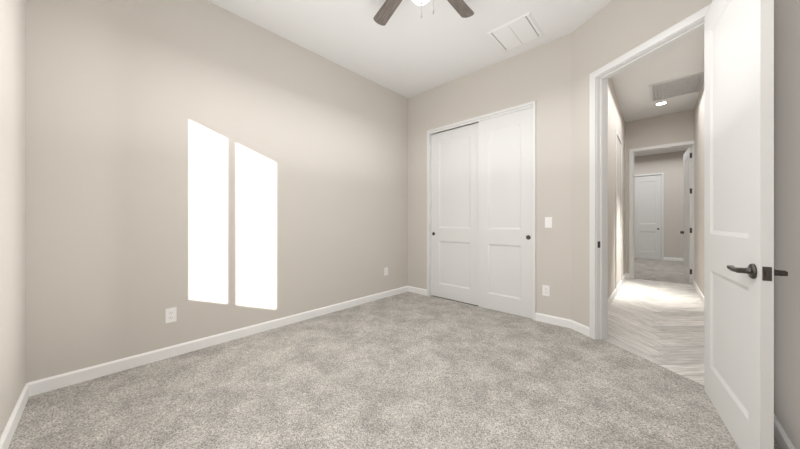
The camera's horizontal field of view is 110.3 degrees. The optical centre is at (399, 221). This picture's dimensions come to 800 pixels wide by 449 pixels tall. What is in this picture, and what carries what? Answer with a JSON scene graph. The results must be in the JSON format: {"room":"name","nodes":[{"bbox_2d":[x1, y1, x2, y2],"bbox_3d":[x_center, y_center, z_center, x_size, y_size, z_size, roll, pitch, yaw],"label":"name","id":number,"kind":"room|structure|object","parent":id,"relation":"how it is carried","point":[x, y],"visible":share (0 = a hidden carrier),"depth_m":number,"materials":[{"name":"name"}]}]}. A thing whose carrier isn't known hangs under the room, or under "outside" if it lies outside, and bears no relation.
{"room":"empty bedroom","nodes":[
{"label":"empty bedroom","id":0,"kind":"room"},
{"bbox_2d":[0,0,25,437],"bbox_3d":[-1.120,-0.413,0.603,3.590,3.050,0.004,0,0,43],"label":"wall","id":1,"kind":"structure","parent":0,"point":[12,12],"depth_m":1.48,"materials":[{"name":"paint"}]},
{"bbox_2d":[26,0,407,382],"bbox_3d":[-1.156,-0.413,3.111,0.120,3.050,3.860,0,0,43],"label":"wall","id":2,"kind":"structure","parent":0,"point":[193,157],"depth_m":2.35,"materials":[{"name":"paint"}]},
{"bbox_2d":[165,307,176,322],"bbox_3d":[-1.859,0.761,2.262,0.007,0.115,0.070,0,0,43],"label":"wall outlet","id":3,"kind":"object","parent":2,"relation":"attached to","point":[170,313],"visible":1,"depth_m":2.26,"materials":[{"name":"white plastic"}]},
{"bbox_2d":[384,267,387,275],"bbox_3d":[-0.200,0.727,4.044,0.007,0.115,0.070,0,0,43],"label":"wall outlet","id":4,"kind":"object","parent":2,"relation":"attached to","point":[386,268],"visible":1,"depth_m":4.04,"materials":[{"name":"white plastic"}]},
{"bbox_2d":[8,291,780,448],"bbox_3d":[0.118,1.115,1.933,3.390,0.032,3.670,0,0,43],"label":"floor","id":5,"kind":"structure","parent":0,"point":[406,370],"depth_m":1.75,"materials":[{"name":"grey carpet"}]},
{"bbox_2d":[207,0,703,156],"bbox_3d":[3.197,-1.988,4.252,5.300,0.100,11.820,0,0,43],"label":"ceiling","id":6,"kind":"structure","parent":0,"point":[409,56],"depth_m":2.97,"materials":[{"name":"paint"}]},
{"bbox_2d":[373,0,473,25],"bbox_3d":[0.181,-1.704,1.969,1.322,0.468,1.272,0,0,43],"label":"ceiling fan","id":7,"kind":"object","parent":6,"relation":"attached to","point":[388,8],"visible":1,"depth_m":2.34,"materials":[{"name":"grey"}]},
{"bbox_2d":[487,12,544,51],"bbox_3d":[1.193,-1.931,2.876,0.430,0.014,0.435,0,0,43],"label":"ceiling vent","id":8,"kind":"object","parent":6,"relation":"in","point":[523,29],"visible":1,"depth_m":2.84,"materials":[{"name":"white metal"}]},
{"bbox_2d":[654,101,667,105],"bbox_3d":[4.289,-1.935,4.574,0.174,0.006,0.174,0,0,43],"label":"recessed light","id":9,"kind":"object","parent":6,"relation":"in","point":[662,102],"visible":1,"depth_m":4.57,"materials":[{"name":"white"}]},
{"bbox_2d":[649,72,703,101],"bbox_3d":[4.004,-1.932,4.047,0.560,0.012,0.740,0,0,43],"label":"ceiling vent","id":10,"kind":"object","parent":6,"relation":"in","point":[693,83],"visible":0.99,"depth_m":4.01,"materials":[{"name":"white metal"}]},
{"bbox_2d":[408,33,570,319],"bbox_3d":[0.954,-0.413,3.702,2.404,3.050,0.120,0,0,43],"label":"wall","id":11,"kind":"structure","parent":0,"point":[541,74],"depth_m":3.09,"materials":[{"name":"paint"}]},
{"bbox_2d":[431,123,477,304],"bbox_3d":[0.770,-0.095,3.874,0.809,2.380,0.043,0,0,43],"label":"closet door","id":12,"kind":"structure","parent":11,"relation":"in","point":[454,152],"depth_m":3.87,"materials":[{"name":"white wood"}]},
{"bbox_2d":[427,101,535,319],"bbox_3d":[0.995,-0.116,3.654,1.510,2.454,0.137,0,0,43],"label":"trim","id":13,"kind":"structure","parent":11,"relation":"attached to","point":[474,120],"depth_m":3.56,"materials":[{"name":"white wood"}]},
{"bbox_2d":[478,107,532,318],"bbox_3d":[1.259,-0.095,3.365,0.659,2.380,0.043,0,0,43],"label":"closet door","id":14,"kind":"structure","parent":11,"relation":"in","point":[505,142],"depth_m":3.34,"materials":[{"name":"white wood"}]},
{"bbox_2d":[542,285,549,295],"bbox_3d":[1.587,0.751,3.027,0.070,0.115,0.007,0,0,43],"label":"wall outlet","id":15,"kind":"object","parent":11,"relation":"attached to","point":[545,288],"visible":1,"depth_m":3.02,"materials":[{"name":"white plastic"}]},
{"bbox_2d":[545,217,551,227],"bbox_3d":[1.604,0.011,3.009,0.070,0.115,0.010,0,0,43],"label":"wall switch","id":16,"kind":"object","parent":11,"relation":"attached to","point":[548,220],"visible":1,"depth_m":3.01,"materials":[{"name":"white plastic"}]},
{"bbox_2d":[608,78,624,298],"bbox_3d":[3.150,-0.413,4.186,0.120,3.050,3.580,0,0,43],"label":"wall","id":17,"kind":"structure","parent":0,"point":[615,116],"depth_m":4.13,"materials":[{"name":"paint"}]},
{"bbox_2d":[615,128,621,294],"bbox_3d":[3.568,-0.144,4.535,0.016,2.512,0.924,0,0,43],"label":"door frame","id":18,"kind":"structure","parent":17,"relation":"attached to","point":[616,131],"depth_m":4.20,"materials":[{"name":"white wood"}]},
{"bbox_2d":[571,0,712,326],"bbox_3d":[1.982,-0.413,2.192,0.120,3.050,1.414,0,0,-13],"label":"wall","id":19,"kind":"structure","parent":0,"point":[620,26],"depth_m":2.68,"materials":[{"name":"paint"}]},
{"bbox_2d":[589,4,710,339],"bbox_3d":[1.979,-0.144,2.204,0.152,2.512,0.945,0,0,-13],"label":"trim","id":20,"kind":"structure","parent":19,"relation":"attached to","point":[598,79],"depth_m":2.59,"materials":[{"name":"white wood"}]},
{"bbox_2d":[704,0,787,448],"bbox_3d":[1.739,-0.115,1.483,0.146,2.425,0.828,0,0,33],"label":"entry door","id":21,"kind":"structure","parent":19,"relation":"in","point":[739,271],"depth_m":1.35,"materials":[{"name":"white painted wood"},{"name":"dark bronze metal"}]},
{"bbox_2d":[605,278,703,384],"bbox_3d":[3.264,1.107,3.538,1.030,0.001,4.473,0,0,43],"label":"planks","id":22,"kind":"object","parent":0,"point":[679,325],"visible":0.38,"depth_m":2.99,"materials":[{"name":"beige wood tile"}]},
{"bbox_2d":[608,281,703,375],"bbox_3d":[3.170,1.121,3.437,1.530,0.022,4.750,0,0,43],"label":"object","id":23,"kind":"structure","parent":0,"point":[646,281],"depth_m":2.94,"materials":[{"name":"grey"}]},
{"bbox_2d":[625,110,693,272],"bbox_3d":[4.352,-0.413,5.595,2.160,3.050,0.120,0,0,43],"label":"wall","id":24,"kind":"structure","parent":0,"point":[675,127],"depth_m":5.19,"materials":[{"name":"paint"}]},
{"bbox_2d":[629,140,693,284],"bbox_3d":[4.835,-0.144,5.145,0.924,2.512,0.152,0,0,43],"label":"door frame","id":25,"kind":"structure","parent":24,"relation":"attached to","point":[687,143],"depth_m":5.37,"materials":[{"name":"white wood"}]},
{"bbox_2d":[680,146,691,282],"bbox_3d":[5.396,-0.115,5.249,0.138,2.425,0.794,0,0,43],"label":"door","id":26,"kind":"structure","parent":25,"relation":"in","point":[687,157],"depth_m":5.20,"materials":[{"name":"white wood"}]},
{"bbox_2d":[634,150,686,257],"bbox_3d":[6.377,-0.413,6.715,3.840,3.050,4.520,0,0,43],"label":"wall","id":27,"kind":"structure","parent":0,"point":[671,163],"depth_m":7.82,"materials":[{"name":"paint"}]},
{"bbox_2d":[0,257,794,448],"bbox_3d":[3.234,1.062,4.217,4.800,0.098,11.220,0,0,43],"label":"baseboard","id":28,"kind":"structure","parent":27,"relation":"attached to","point":[44,385],"depth_m":2.27,"materials":[{"name":"white wood"}]},
{"bbox_2d":[635,175,660,259],"bbox_3d":[7.262,-0.115,8.165,0.574,2.425,0.043,0,0,43],"label":"room door","id":29,"kind":"structure","parent":27,"relation":"in","point":[647,188],"depth_m":8.15,"materials":[{"name":"white wood"}]},
{"bbox_2d":[634,172,663,259],"bbox_3d":[7.282,-0.139,8.186,0.680,2.500,0.137,0,0,43],"label":"trim","id":30,"kind":"structure","parent":27,"relation":"attached to","point":[652,174],"depth_m":7.94,"materials":[{"name":"white wood"}]},
{"bbox_2d":[634,258,691,284],"bbox_3d":[6.217,1.115,6.543,3.600,0.032,3.950,0,0,43],"label":"floor","id":31,"kind":"structure","parent":0,"point":[646,269],"depth_m":6.24,"materials":[{"name":"grey carpet"}]},
{"bbox_2d":[694,0,799,448],"bbox_3d":[2.645,-0.413,2.102,0.120,3.050,7.560,0,0,43],"label":"wall","id":32,"kind":"structure","parent":0,"point":[786,12],"depth_m":1.35,"materials":[{"name":"paint"}]}
]}

